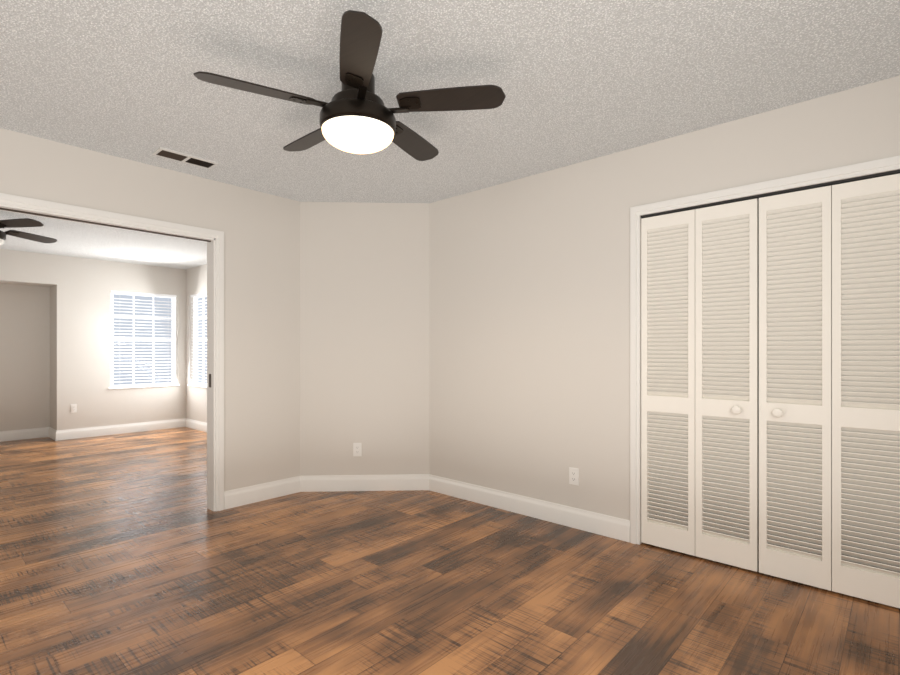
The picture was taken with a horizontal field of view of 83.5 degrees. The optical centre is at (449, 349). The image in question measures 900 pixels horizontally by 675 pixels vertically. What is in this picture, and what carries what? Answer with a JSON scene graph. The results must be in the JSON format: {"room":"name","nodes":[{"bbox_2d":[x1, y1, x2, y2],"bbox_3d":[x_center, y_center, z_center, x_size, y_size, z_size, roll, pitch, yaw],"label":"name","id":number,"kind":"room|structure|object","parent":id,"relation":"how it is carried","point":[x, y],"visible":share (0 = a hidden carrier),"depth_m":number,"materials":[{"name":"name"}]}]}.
{"room":"empty bedroom","nodes":[
{"label":"empty bedroom","id":0,"kind":"room"},
{"bbox_2d":[0,427,899,674],"bbox_3d":[-2.211,1.250,3.605,10.290,0.100,6.000,0,0,42],"label":"floor","id":1,"kind":"structure","parent":0,"point":[127,554],"depth_m":2.50,"materials":[{"name":"brown wood"}]},
{"bbox_2d":[0,76,899,561],"bbox_3d":[-2.211,-0.030,3.605,9.730,2.460,5.440,0,0,42],"label":"wall","id":2,"kind":"structure","parent":0,"point":[480,338],"depth_m":3.96,"materials":[{"name":"white paint"}]},
{"bbox_2d":[0,427,47,441],"bbox_3d":[-6.239,1.134,6.210,0.016,0.132,2.080,0,0,42],"label":"baseboard","id":3,"kind":"structure","parent":2,"relation":"attached to","point":[11,435],"depth_m":6.77,"materials":[{"name":"white wood"}]},
{"bbox_2d":[48,427,54,439],"bbox_3d":[-5.376,1.134,6.822,0.420,0.132,0.016,0,0,42],"label":"baseboard","id":4,"kind":"structure","parent":2,"relation":"attached to","point":[50,432],"depth_m":6.84,"materials":[{"name":"white wood"}]},
{"bbox_2d":[70,404,76,412],"bbox_3d":[-5.091,0.790,6.818,0.009,0.114,0.070,0,0,42],"label":"outlet","id":5,"kind":"object","parent":2,"relation":"attached to","point":[73,408],"visible":1,"depth_m":6.81,"materials":[{"name":"white plastic"}]},
{"bbox_2d":[0,193,223,510],"bbox_3d":[-2.418,0.155,3.099,0.156,2.090,1.990,0,0,42],"label":"trim","id":6,"kind":"structure","parent":2,"relation":"attached to","point":[214,239],"depth_m":3.75,"materials":[{"name":"white wood"}]},
{"bbox_2d":[55,418,184,440],"bbox_3d":[-4.682,1.134,7.267,0.016,0.132,1.606,0,0,42],"label":"baseboard","id":7,"kind":"structure","parent":2,"relation":"attached to","point":[175,423],"depth_m":7.19,"materials":[{"name":"white wood"}]},
{"bbox_2d":[109,290,179,388],"bbox_3d":[-4.543,-0.150,7.495,0.127,1.400,0.930,0,0,42],"label":"window","id":8,"kind":"structure","parent":2,"relation":"in","point":[172,340],"depth_m":7.47,"materials":[{"name":"white plastic"}]},
{"bbox_2d":[185,418,206,431],"bbox_3d":[-2.494,1.134,6.406,4.420,0.132,0.016,0,0,42],"label":"baseboard","id":9,"kind":"structure","parent":2,"relation":"attached to","point":[201,426],"depth_m":7.59,"materials":[{"name":"white wood"}]},
{"bbox_2d":[188,292,206,387],"bbox_3d":[-3.665,-0.150,7.527,0.950,1.400,0.127,0,0,42],"label":"window","id":10,"kind":"structure","parent":2,"relation":"in","point":[196,340],"depth_m":7.72,"materials":[{"name":"white plastic"}]},
{"bbox_2d":[353,443,361,455],"bbox_3d":[-0.790,0.850,4.299,0.070,0.114,0.009,0,0,-3],"label":"outlet","id":11,"kind":"object","parent":2,"relation":"attached to","point":[357,449],"visible":1,"depth_m":4.30,"materials":[{"name":"white plastic"}]},
{"bbox_2d":[224,474,629,541],"bbox_3d":[-0.591,1.134,1.675,4.500,0.132,4.500,0,0,42],"label":"baseboard","id":12,"kind":"structure","parent":2,"relation":"attached to","point":[600,524],"depth_m":3.97,"materials":[{"name":"white wood"}]},
{"bbox_2d":[569,467,578,485],"bbox_3d":[0.838,0.855,3.411,0.070,0.114,0.009,0,0,42],"label":"outlet","id":13,"kind":"object","parent":2,"relation":"attached to","point":[573,476],"visible":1,"depth_m":3.41,"materials":[{"name":"white plastic"}]},
{"bbox_2d":[641,209,694,555],"bbox_3d":[1.307,0.188,3.023,0.310,2.000,0.030,0,0,42],"label":"closet door","id":14,"kind":"structure","parent":2,"relation":"in","point":[668,333],"depth_m":3.01,"materials":[{"name":"white wood"}]},
{"bbox_2d":[695,198,757,571],"bbox_3d":[1.524,0.188,2.796,0.310,2.000,0.077,0,0,42],"label":"closet door","id":15,"kind":"structure","parent":2,"relation":"in","point":[726,334],"depth_m":2.80,"materials":[{"name":"white wood"}]},
{"bbox_2d":[630,156,899,544],"bbox_3d":[1.654,0.155,2.704,1.380,2.090,0.068,0,0,42],"label":"trim","id":16,"kind":"structure","parent":2,"relation":"attached to","point":[856,171],"depth_m":3.01,"materials":[{"name":"white wood"}]},
{"bbox_2d":[759,186,831,590],"bbox_3d":[1.760,0.188,2.584,0.310,2.000,0.077,0,0,42],"label":"closet door","id":17,"kind":"structure","parent":2,"relation":"in","point":[795,332],"depth_m":2.59,"materials":[{"name":"white wood"}]},
{"bbox_2d":[832,173,899,607],"bbox_3d":[2.007,0.188,2.392,0.310,2.000,0.030,0,0,42],"label":"closet door","id":18,"kind":"structure","parent":2,"relation":"in","point":[866,333],"depth_m":2.40,"materials":[{"name":"white wood"}]},
{"bbox_2d":[0,0,899,268],"bbox_3d":[-2.211,-1.310,3.605,10.290,0.100,6.000,0,0,42],"label":"ceiling","id":19,"kind":"structure","parent":0,"point":[577,81],"depth_m":2.33,"materials":[{"name":"white paint"}]},
{"bbox_2d":[0,218,56,245],"bbox_3d":[-4.194,-1.090,4.503,0.993,0.340,0.993,0,0,-32],"label":"ceiling fan","id":20,"kind":"object","parent":19,"relation":"hanging from","point":[17,223],"visible":1,"depth_m":4.53,"materials":[{"name":"brown metal"}]},
{"bbox_2d":[152,147,218,169],"bbox_3d":[-1.731,-1.254,3.308,0.150,0.011,0.360,0,0,42],"label":"ceiling vent","id":21,"kind":"object","parent":19,"relation":"in","point":[183,157],"visible":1,"depth_m":3.29,"materials":[{"name":"white metal"}]},
{"bbox_2d":[193,10,505,160],"bbox_3d":[-0.443,-1.090,2.350,1.255,0.340,1.277,0,0,42],"label":"ceiling fan","id":22,"kind":"object","parent":19,"relation":"hanging from","point":[356,116],"visible":1,"depth_m":2.19,"materials":[{"name":"brown metal"}]},
{"label":"outside","id":23,"kind":"structure","parent":0,"visible":0},
{"bbox_2d":[113,294,171,384],"bbox_3d":[-4.620,-0.150,7.564,0.010,1.700,1.180,0,0,42],"label":"blinds","id":24,"kind":"object","parent":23,"point":[163,354],"depth_m":7.56,"materials":[{"name":"white plastic"}]},
{"bbox_2d":[198,297,206,382],"bbox_3d":[-3.595,-0.150,7.604,1.200,1.700,0.010,0,0,42],"label":"blinds","id":25,"kind":"object","parent":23,"point":[200,353],"depth_m":7.82,"materials":[{"name":"white plastic"}]}
]}

